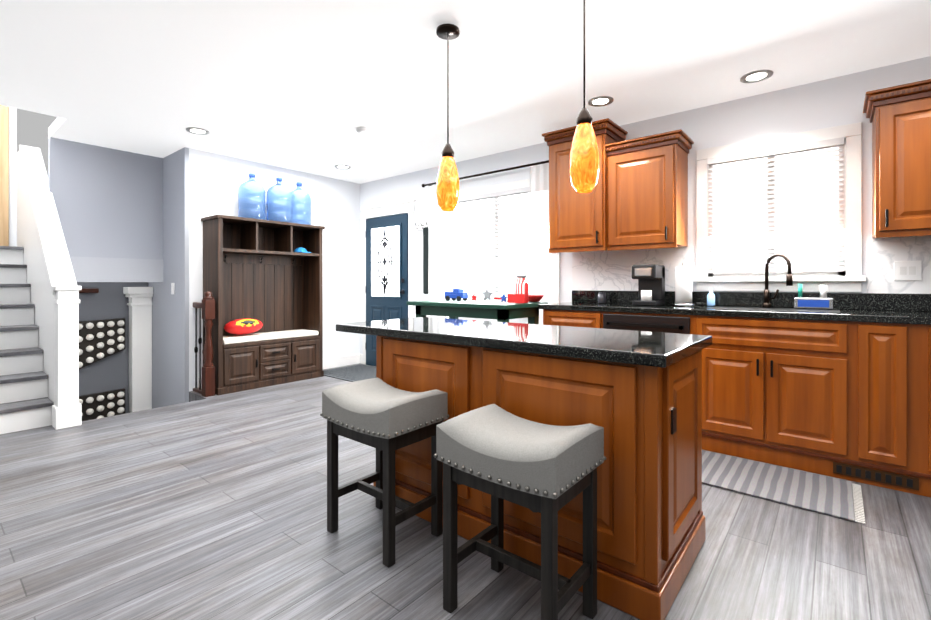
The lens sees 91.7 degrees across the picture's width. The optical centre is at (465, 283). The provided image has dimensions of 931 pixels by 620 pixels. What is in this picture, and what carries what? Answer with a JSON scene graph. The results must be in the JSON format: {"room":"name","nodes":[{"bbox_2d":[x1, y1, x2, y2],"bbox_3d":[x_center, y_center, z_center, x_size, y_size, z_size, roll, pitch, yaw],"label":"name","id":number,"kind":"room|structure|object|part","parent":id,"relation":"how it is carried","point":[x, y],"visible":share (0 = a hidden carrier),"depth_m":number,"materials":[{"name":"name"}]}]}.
{"room":"kitchen","nodes":[
{"label":"kitchen","id":0,"kind":"room"},
{"bbox_2d":[9,107,16,246],"bbox_3d":[-5.087,-1.590,4.459,0.300,2.460,0.900,0,0,39],"label":"wall","id":1,"kind":"structure","parent":0,"point":[12,176],"depth_m":4.68,"materials":[{"name":"white paint"}]},
{"bbox_2d":[17,145,78,404],"bbox_3d":[-3.966,0.449,4.200,2.362,3.662,0.150,0,0,39],"label":"wall","id":2,"kind":"structure","parent":0,"point":[42,243],"depth_m":3.91,"materials":[{"name":"white paint"}]},
{"bbox_2d":[48,137,159,284],"bbox_3d":[-3.595,-0.690,4.549,0.095,1.340,0.890,0,0,39],"label":"wall","id":3,"kind":"structure","parent":0,"point":[123,218],"depth_m":4.52,"materials":[{"name":"grey paint"}]},
{"bbox_2d":[77,285,147,413],"bbox_3d":[-4.011,1.130,4.826,0.100,2.300,0.990,0,0,39],"label":"wall","id":4,"kind":"structure","parent":0,"point":[109,373],"depth_m":4.90,"materials":[{"name":"grey paint"}]},
{"bbox_2d":[79,288,98,292],"bbox_3d":[-4.050,0.165,4.650,0.057,0.230,0.430,0,0,39],"label":"handrail","id":5,"kind":"object","parent":4,"relation":"attached to","point":[96,290],"visible":0.12,"depth_m":4.75,"materials":[{"name":"brown wood"}]},
{"bbox_2d":[79,318,124,368],"bbox_3d":[-3.950,0.680,4.743,0.094,0.600,0.620,0,0,39],"label":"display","id":6,"kind":"object","parent":4,"relation":"attached to","point":[100,339],"visible":0.67,"depth_m":4.79,"materials":[{"name":"grey"}]},
{"bbox_2d":[79,388,124,420],"bbox_3d":[-3.950,1.460,4.743,0.094,0.600,0.620,0,0,39],"label":"display","id":7,"kind":"object","parent":4,"relation":"attached to","point":[103,404],"visible":0.33,"depth_m":4.83,"materials":[{"name":"grey"}]},
{"bbox_2d":[148,147,188,408],"bbox_3d":[-3.077,0.460,4.750,1.640,3.640,0.038,0,0,39],"label":"wall","id":8,"kind":"structure","parent":0,"point":[170,312],"depth_m":4.71,"materials":[{"name":"grey paint"}]},
{"bbox_2d":[171,283,174,293],"bbox_3d":[-3.040,0.050,4.685,0.080,0.120,0.012,0,0,39],"label":"light switch","id":9,"kind":"object","parent":8,"relation":"attached to","point":[172,284],"depth_m":4.67,"materials":[{"name":"white plastic"}]},
{"bbox_2d":[189,148,359,391],"bbox_3d":[-2.162,-0.140,5.385,0.150,2.440,2.100,0,0,39],"label":"wall","id":10,"kind":"structure","parent":0,"point":[216,181],"depth_m":5.64,"materials":[{"name":"white paint"}]},
{"bbox_2d":[323,354,361,368],"bbox_3d":[-1.677,1.015,5.830,0.030,0.130,0.792,0,0,39],"label":"baseboard","id":11,"kind":"structure","parent":10,"relation":"attached to","point":[334,362],"depth_m":5.91,"materials":[{"name":"white wood"}]},
{"bbox_2d":[0,363,930,619],"bbox_3d":[-0.130,1.180,0.293,9.750,0.200,7.700,0,0,39],"label":"floor","id":12,"kind":"structure","parent":0,"point":[197,506],"depth_m":1.89,"materials":[{"name":"grey wood"}]},
{"bbox_2d":[0,105,53,433],"bbox_3d":[-4.204,-0.641,3.716,2.002,3.442,0.924,0,0,39],"label":"staircase","id":13,"kind":"structure","parent":12,"relation":"on","point":[26,403],"depth_m":3.74,"materials":[{"name":"grey wood"}]},
{"bbox_2d":[52,286,81,429],"bbox_3d":[-3.035,0.547,3.437,0.150,1.065,0.150,0,0,39],"label":"newel post","id":14,"kind":"object","parent":12,"relation":"on","point":[67,410],"visible":0.94,"depth_m":3.40,"materials":[{"name":"white wood"}]},
{"bbox_2d":[193,291,214,396],"bbox_3d":[-2.589,0.575,4.449,0.372,1.010,0.097,0,0,39],"label":"newel post","id":15,"kind":"object","parent":12,"relation":"on","point":[207,304],"visible":1,"depth_m":4.34,"materials":[{"name":"brown wood"}]},
{"bbox_2d":[201,214,324,394],"bbox_3d":[-2.166,0.205,4.936,0.407,1.750,1.190,0,0,39],"label":"hall tree","id":16,"kind":"object","parent":12,"relation":"on","point":[266,275],"depth_m":4.94,"materials":[{"name":"brown wood"}]},
{"bbox_2d":[224,318,262,334],"bbox_3d":[-2.328,0.448,4.746,0.233,0.169,0.400,0,0,39],"label":"pillow","id":17,"kind":"object","parent":16,"relation":"on","point":[243,326],"visible":1,"depth_m":4.65,"materials":[{"name":"red fabric"}]},
{"bbox_2d":[236,319,258,326],"bbox_3d":[-2.285,0.423,4.710,0.121,0.108,0.280,0,0,39],"label":"print","id":18,"kind":"object","parent":17,"relation":"attached to","point":[239,322],"depth_m":4.68,"materials":[{"name":"yellow"}]},
{"bbox_2d":[238,173,265,219],"bbox_3d":[-2.290,-0.926,4.843,0.270,0.508,0.270,0,0,39],"label":"water jug","id":19,"kind":"object","parent":16,"relation":"on","point":[251,197],"visible":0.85,"depth_m":4.74,"materials":[{"name":"blue plastic"}]},
{"bbox_2d":[223,329,318,344],"bbox_3d":[-2.164,0.572,4.935,0.352,0.053,1.050,0,0,39],"label":"cushion","id":20,"kind":"object","parent":16,"relation":"on","point":[264,336],"depth_m":4.86,"materials":[{"name":"white fabric"}]},
{"bbox_2d":[266,177,291,222],"bbox_3d":[-2.074,-0.926,5.028,0.270,0.508,0.270,0,0,39],"label":"water jug","id":21,"kind":"object","parent":16,"relation":"on","point":[279,200],"visible":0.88,"depth_m":4.92,"materials":[{"name":"blue plastic"}]},
{"bbox_2d":[291,182,310,224],"bbox_3d":[-1.941,-0.926,5.269,0.270,0.508,0.270,0,0,39],"label":"water jug","id":22,"kind":"object","parent":16,"relation":"on","point":[301,205],"visible":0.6,"depth_m":5.16,"materials":[{"name":"blue plastic"}]},
{"bbox_3d":[-1.881,-0.387,5.194,0.203,0.068,0.152,0,0,39],"label":"ball cap","id":23,"kind":"part","parent":16,"relation":"part of","materials":[{"name":"blue fabric"}]},
{"bbox_2d":[324,364,375,381],"bbox_3d":[-1.254,1.072,5.429,0.960,0.012,0.720,0,0,39],"label":"door mat","id":24,"kind":"object","parent":12,"relation":"on","point":[354,373],"visible":0.54,"depth_m":5.39,"materials":[{"name":"grey fabric"}]},
{"bbox_2d":[320,378,448,567],"bbox_3d":[-0.352,0.764,1.962,0.457,0.632,0.349,0,0,39],"label":"stool","id":25,"kind":"object","parent":12,"relation":"on","point":[385,420],"visible":1,"depth_m":1.88,"materials":[{"name":"fabric"}]},
{"bbox_3d":[-0.352,0.522,1.962,0.457,0.146,0.349,0,0,39],"label":"seat","id":26,"kind":"part","parent":25,"relation":"part of","materials":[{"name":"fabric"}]},
{"bbox_3d":[-0.352,0.833,1.962,0.406,0.495,0.306,0,0,39],"label":"frame","id":27,"kind":"part","parent":25,"relation":"part of","materials":[{"name":"black wood"}]},
{"bbox_2d":[406,300,547,323],"bbox_3d":[0.090,0.620,4.024,1.100,0.920,0.650,0,0,39],"label":"pub table","id":28,"kind":"object","parent":12,"relation":"on","point":[487,309],"visible":0.42,"depth_m":3.76,"materials":[{"name":"teal wood"}]},
{"bbox_2d":[445,288,467,300],"bbox_3d":[-0.086,0.101,4.188,0.220,0.115,0.104,0,0,39],"label":"toy truck","id":29,"kind":"object","parent":28,"relation":"on","point":[458,294],"visible":1,"depth_m":4.15,"materials":[{"name":"blue plastic"}]},
{"bbox_2d":[481,287,492,300],"bbox_3d":[0.193,0.090,3.959,0.124,0.118,0.020,0,0,39],"label":"star","id":30,"kind":"object","parent":28,"relation":"on","point":[487,294],"visible":1,"depth_m":3.95,"materials":[{"name":"grey metal"}]},
{"bbox_2d":[492,295,504,301],"bbox_3d":[0.286,0.127,3.908,0.110,0.062,0.050,0,0,39],"label":"block sign","id":31,"kind":"object","parent":28,"relation":"on","point":[497,298],"visible":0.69,"depth_m":3.90,"materials":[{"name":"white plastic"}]},
{"bbox_2d":[501,294,506,301],"bbox_3d":[0.325,0.118,3.822,0.072,0.069,0.015,0,0,39],"label":"star","id":32,"kind":"object","parent":28,"relation":"on","point":[503,297],"visible":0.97,"depth_m":3.81,"materials":[{"name":"blue plastic"}]},
{"bbox_2d":[507,275,528,302],"bbox_3d":[0.457,0.043,3.762,0.160,0.231,0.150,0,0,39],"label":"jar","id":33,"kind":"object","parent":28,"relation":"on","point":[521,291],"visible":1,"depth_m":3.73,"materials":[{"name":"red"}]},
{"bbox_2d":[529,295,543,301],"bbox_3d":[0.594,0.128,3.928,0.180,0.060,0.180,0,0,39],"label":"bowl","id":34,"kind":"object","parent":28,"relation":"on","point":[535,298],"visible":0.85,"depth_m":3.87,"materials":[{"name":"red ceramic"}]},
{"bbox_2d":[434,404,605,619],"bbox_3d":[0.178,0.764,1.489,0.457,0.632,0.349,0,0,39],"label":"stool","id":35,"kind":"object","parent":12,"relation":"on","point":[499,455],"visible":1,"depth_m":1.42,"materials":[{"name":"fabric"}]},
{"bbox_3d":[0.178,0.522,1.489,0.457,0.146,0.349,0,0,39],"label":"seat","id":36,"kind":"part","parent":35,"relation":"part of","materials":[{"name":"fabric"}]},
{"bbox_3d":[0.178,0.833,1.489,0.406,0.495,0.306,0,0,39],"label":"frame","id":37,"kind":"part","parent":35,"relation":"part of","materials":[{"name":"black wood"}]},
{"bbox_2d":[373,337,704,619],"bbox_3d":[0.273,0.669,2.097,1.402,0.822,0.636,0,0,39],"label":"kitchen island","id":38,"kind":"object","parent":12,"relation":"on","point":[637,395],"depth_m":1.60,"materials":[{"name":"brown wood"}]},
{"bbox_2d":[336,317,711,368],"bbox_3d":[0.166,0.238,2.184,1.710,0.040,0.680,0,0,39],"label":"island countertop","id":39,"kind":"structure","parent":38,"relation":"on","point":[653,350],"depth_m":1.83,"materials":[{"name":"black stone"}]},
{"bbox_2d":[538,307,601,327],"bbox_3d":[1.009,0.642,3.741,0.501,0.875,0.617,0,0,39],"label":"base cabinet","id":40,"kind":"object","parent":12,"relation":"on","point":[558,316],"depth_m":3.50,"materials":[{"name":"brown wood"}]},
{"bbox_2d":[602,311,693,333],"bbox_3d":[1.442,0.642,3.386,0.619,0.875,0.617,0,0,39],"label":"dishwasher","id":41,"kind":"object","parent":12,"relation":"on","point":[681,322],"depth_m":3.11,"materials":[{"name":"black metal"}]},
{"bbox_2d":[694,315,857,481],"bbox_3d":[1.988,0.642,2.939,0.793,0.875,0.617,0,0,39],"label":"base cabinet","id":42,"kind":"object","parent":12,"relation":"on","point":[842,389],"depth_m":2.65,"materials":[{"name":"brown wood"}]},
{"bbox_2d":[538,303,930,322],"bbox_3d":[2.050,0.186,2.882,3.260,0.039,0.627,0,0,39],"label":"countertop","id":43,"kind":"structure","parent":42,"relation":"on","point":[910,316],"depth_m":2.72,"materials":[{"name":"black stone"}]},
{"bbox_2d":[598,292,606,302],"bbox_3d":[1.158,0.119,3.828,0.074,0.090,0.074,0,0,39],"label":"candle jar","id":44,"kind":"object","parent":43,"relation":"on","point":[602,297],"visible":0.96,"depth_m":3.80,"materials":[{"name":"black glass"}]},
{"bbox_2d":[632,264,664,305],"bbox_3d":[1.413,0.009,3.492,0.180,0.310,0.255,0,0,39],"label":"coffee maker","id":45,"kind":"object","parent":43,"relation":"on","point":[651,283],"visible":1,"depth_m":3.44,"materials":[{"name":"black plastic"}]},
{"bbox_2d":[673,263,694,305],"bbox_3d":[1.635,0.004,3.385,0.148,0.320,0.150,0,0,39],"label":"paper towel","id":46,"kind":"object","parent":43,"relation":"on","point":[683,285],"visible":0.98,"depth_m":3.34,"materials":[{"name":"white paper"}]},
{"bbox_2d":[707,288,714,305],"bbox_3d":[1.811,0.099,3.331,0.054,0.130,0.054,0,0,39],"label":"soap bottle","id":47,"kind":"object","parent":43,"relation":"on","point":[710,298],"visible":1,"depth_m":3.31,"materials":[{"name":"blue"}]},
{"bbox_2d":[706,303,841,310],"bbox_3d":[2.008,0.150,2.965,0.690,0.031,0.443,0,0,39],"label":"sink","id":48,"kind":"object","parent":43,"relation":"in","point":[733,306],"depth_m":3.11,"materials":[{"name":"silver metal"}]},
{"bbox_2d":[762,254,792,307],"bbox_3d":[2.116,-0.020,3.067,0.182,0.370,0.148,0,0,39],"label":"faucet","id":49,"kind":"object","parent":43,"relation":"on","point":[789,277],"depth_m":3.11,"materials":[{"name":"brown metal"}]},
{"bbox_2d":[794,284,832,309],"bbox_3d":[2.257,0.082,2.929,0.200,0.165,0.095,0,0,39],"label":"sponge caddy","id":50,"kind":"object","parent":43,"relation":"on","point":[822,302],"visible":1,"depth_m":2.90,"materials":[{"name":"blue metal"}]},
{"bbox_2d":[702,450,865,523],"bbox_3d":[1.334,1.073,2.726,1.600,0.010,0.520,0,0,39],"label":"kitchen rug","id":51,"kind":"object","parent":12,"relation":"on","point":[830,496],"visible":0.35,"depth_m":2.39,"materials":[{"name":"grey fabric"}]},
{"bbox_2d":[858,319,921,495],"bbox_3d":[2.392,0.643,2.607,0.252,0.875,0.617,0,0,39],"label":"base cabinet","id":52,"kind":"object","parent":12,"relation":"on","point":[889,350],"depth_m":2.36,"materials":[{"name":"brown wood"}]},
{"bbox_2d":[922,323,930,496],"bbox_3d":[2.689,0.643,2.364,0.515,0.875,0.617,0,0,39],"label":"base cabinet","id":53,"kind":"object","parent":12,"relation":"on","point":[926,327],"depth_m":2.28,"materials":[{"name":"brown wood"}]},
{"bbox_2d":[0,0,930,183],"bbox_3d":[-0.343,-1.410,0.467,10.300,0.100,7.700,0,0,39],"label":"ceiling","id":54,"kind":"structure","parent":0,"point":[308,86],"depth_m":2.81,"materials":[{"name":"white paint"}]},
{"bbox_2d":[186,127,209,134],"bbox_3d":[-2.378,-1.357,4.010,0.184,0.006,0.181,0,0,39],"label":"recessed light","id":55,"kind":"object","parent":54,"relation":"in","point":[194,130],"depth_m":4.01,"materials":[{"name":"grey"}]},
{"bbox_2d":[334,165,350,168],"bbox_3d":[-1.428,-1.357,5.248,0.184,0.006,0.181,0,0,39],"label":"recessed light","id":56,"kind":"object","parent":54,"relation":"in","point":[336,166],"depth_m":5.24,"materials":[{"name":"grey"}]},
{"bbox_2d":[356,127,369,133],"bbox_3d":[-0.902,-1.343,3.965,0.120,0.030,0.117,0,0,39],"label":"smoke detector","id":57,"kind":"object","parent":54,"relation":"attached to","point":[362,130],"visible":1,"depth_m":3.93,"materials":[{"name":"white plastic"}]},
{"bbox_2d":[436,24,459,210],"bbox_3d":[-0.093,-0.874,2.396,0.124,0.968,0.124,0,0,39],"label":"pendant light","id":58,"kind":"object","parent":54,"relation":"hanging from","point":[447,191],"visible":1,"depth_m":2.36,"materials":[{"name":"glass"}]},
{"bbox_3d":[-0.093,-0.530,2.396,0.124,0.280,0.124,0,0,39],"label":"lamp shade","id":59,"kind":"part","parent":58,"relation":"part of","materials":[{"name":"orange glass"}]},
{"bbox_2d":[569,0,599,192],"bbox_3d":[0.502,-0.874,1.908,0.124,0.968,0.124,0,0,39],"label":"pendant light","id":60,"kind":"object","parent":54,"relation":"hanging from","point":[584,164],"visible":1,"depth_m":1.87,"materials":[{"name":"glass"}]},
{"bbox_3d":[0.502,-0.530,1.908,0.124,0.280,0.124,0,0,39],"label":"lamp shade","id":61,"kind":"part","parent":60,"relation":"part of","materials":[{"name":"orange glass"}]},
{"bbox_3d":[0.502,-1.011,1.908,0.124,0.693,0.124,0,0,39],"label":"cord","id":62,"kind":"part","parent":60,"relation":"part of","materials":[{"name":"brown metal"}]},
{"bbox_2d":[588,96,613,106],"bbox_3d":[1.005,-1.357,3.358,0.184,0.006,0.181,0,0,39],"label":"recessed light","id":63,"kind":"object","parent":54,"relation":"in","point":[598,101],"depth_m":3.35,"materials":[{"name":"grey"}]},
{"bbox_2d":[740,70,772,82],"bbox_3d":[1.905,-1.356,2.957,0.184,0.006,0.181,0,0,39],"label":"recessed light","id":64,"kind":"object","parent":54,"relation":"in","point":[750,77],"depth_m":2.96,"materials":[{"name":"grey"}]},
{"bbox_2d":[360,56,930,353],"bbox_3d":[2.263,-0.140,3.212,9.750,2.440,0.150,0,0,39],"label":"wall","id":65,"kind":"structure","parent":0,"point":[831,102],"depth_m":3.40,"materials":[{"name":"white paint"}]},
{"bbox_2d":[365,213,407,365],"bbox_3d":[-1.031,0.107,5.751,0.804,1.935,0.094,0,0,39],"label":"entry door","id":66,"kind":"structure","parent":65,"relation":"in","point":[386,286],"depth_m":5.75,"materials":[{"name":"blue wood"}]},
{"bbox_2d":[360,199,415,364],"bbox_3d":[-1.012,0.030,5.771,1.030,2.100,0.040,0,0,39],"label":"door frame","id":67,"kind":"structure","parent":65,"relation":"attached to","point":[395,208],"depth_m":5.62,"materials":[{"name":"white wood"}]},
{"bbox_2d":[416,262,420,271],"bbox_3d":[-0.563,-0.200,5.420,0.080,0.120,0.013,0,0,39],"label":"light switch","id":68,"kind":"object","parent":65,"relation":"attached to","point":[418,264],"depth_m":5.42,"materials":[{"name":"white plastic"}]},
{"bbox_2d":[415,222,427,293],"bbox_3d":[-0.471,-0.305,5.303,0.350,0.850,0.076,0,0,39],"label":"coat rack","id":69,"kind":"object","parent":65,"relation":"attached to","point":[423,226],"visible":0.67,"depth_m":5.26,"materials":[{"name":"white"}]},
{"bbox_2d":[422,160,548,186],"bbox_3d":[0.212,-1.140,4.716,1.792,0.044,0.119,0,0,39],"label":"curtain rod","id":70,"kind":"object","parent":65,"relation":"attached to","point":[496,171],"visible":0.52,"depth_m":4.56,"materials":[{"name":"brown metal"}]},
{"bbox_2d":[428,185,452,317],"bbox_3d":[-0.284,-0.052,5.074,0.370,2.144,0.036,0,0,39],"label":"sheer curtain","id":71,"kind":"object","parent":70,"relation":"hanging from","point":[440,252],"visible":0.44,"depth_m":5.09,"materials":[{"name":"white fabric"}]},
{"bbox_2d":[530,163,557,324],"bbox_3d":[0.733,-0.052,4.240,0.300,2.144,0.036,0,0,39],"label":"sheer curtain","id":72,"kind":"object","parent":70,"relation":"hanging from","point":[543,271],"visible":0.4,"depth_m":4.26,"materials":[{"name":"white fabric"}]},
{"bbox_2d":[453,179,559,302],"bbox_3d":[0.315,-0.352,4.676,1.480,1.355,0.050,0,0,39],"label":"dining room window","id":73,"kind":"structure","parent":65,"relation":"in","point":[491,237],"depth_m":4.71,"materials":[{"name":"white glass"}]},
{"bbox_2d":[546,127,625,254],"bbox_3d":[1.024,-0.758,3.871,0.500,0.935,0.397,0,0,39],"label":"upper cabinet","id":74,"kind":"object","parent":65,"relation":"attached to","point":[577,221],"depth_m":3.73,"materials":[{"name":"brown wood"}]},
{"bbox_2d":[606,135,689,250],"bbox_3d":[1.433,-0.670,3.568,0.516,0.760,0.347,0,0,39],"label":"upper cabinet","id":75,"kind":"object","parent":65,"relation":"attached to","point":[647,183],"depth_m":3.42,"materials":[{"name":"brown wood"}]},
{"bbox_2d":[570,291,930,310],"bbox_3d":[2.242,0.113,3.116,3.260,0.106,0.022,0,0,39],"label":"backsplash","id":76,"kind":"structure","parent":65,"relation":"attached to","point":[871,300],"depth_m":3.11,"materials":[{"name":"black stone"}]},
{"bbox_2d":[693,122,865,291],"bbox_3d":[2.148,-0.487,3.174,1.000,1.085,0.050,0,0,39],"label":"kitchen window","id":77,"kind":"structure","parent":65,"relation":"in","point":[796,199],"depth_m":3.13,"materials":[{"name":"white glass"}]},
{"bbox_2d":[870,87,930,238],"bbox_3d":[2.614,-0.670,2.600,0.390,0.760,0.347,0,0,39],"label":"upper cabinet","id":78,"kind":"object","parent":65,"relation":"attached to","point":[901,123],"depth_m":2.53,"materials":[{"name":"brown wood"}]},
{"bbox_2d":[894,260,921,280],"bbox_3d":[2.688,-0.080,2.745,0.120,0.120,0.009,0,0,39],"label":"outlet","id":79,"kind":"object","parent":65,"relation":"attached to","point":[907,270],"depth_m":2.74,"materials":[{"name":"white plastic"}]},
{"bbox_3d":[-3.861,2.330,4.780,0.390,0.100,0.910,0,0,39],"label":"floor","id":80,"kind":"structure","parent":0,"visible":0},
{"bbox_2d":[123,287,152,412],"bbox_3d":[-3.649,1.156,5.036,0.187,2.242,0.235,0,0,39],"label":"column","id":81,"kind":"structure","parent":80,"relation":"on","point":[140,348],"depth_m":5.01,"materials":[{"name":"white wood"}]}
]}

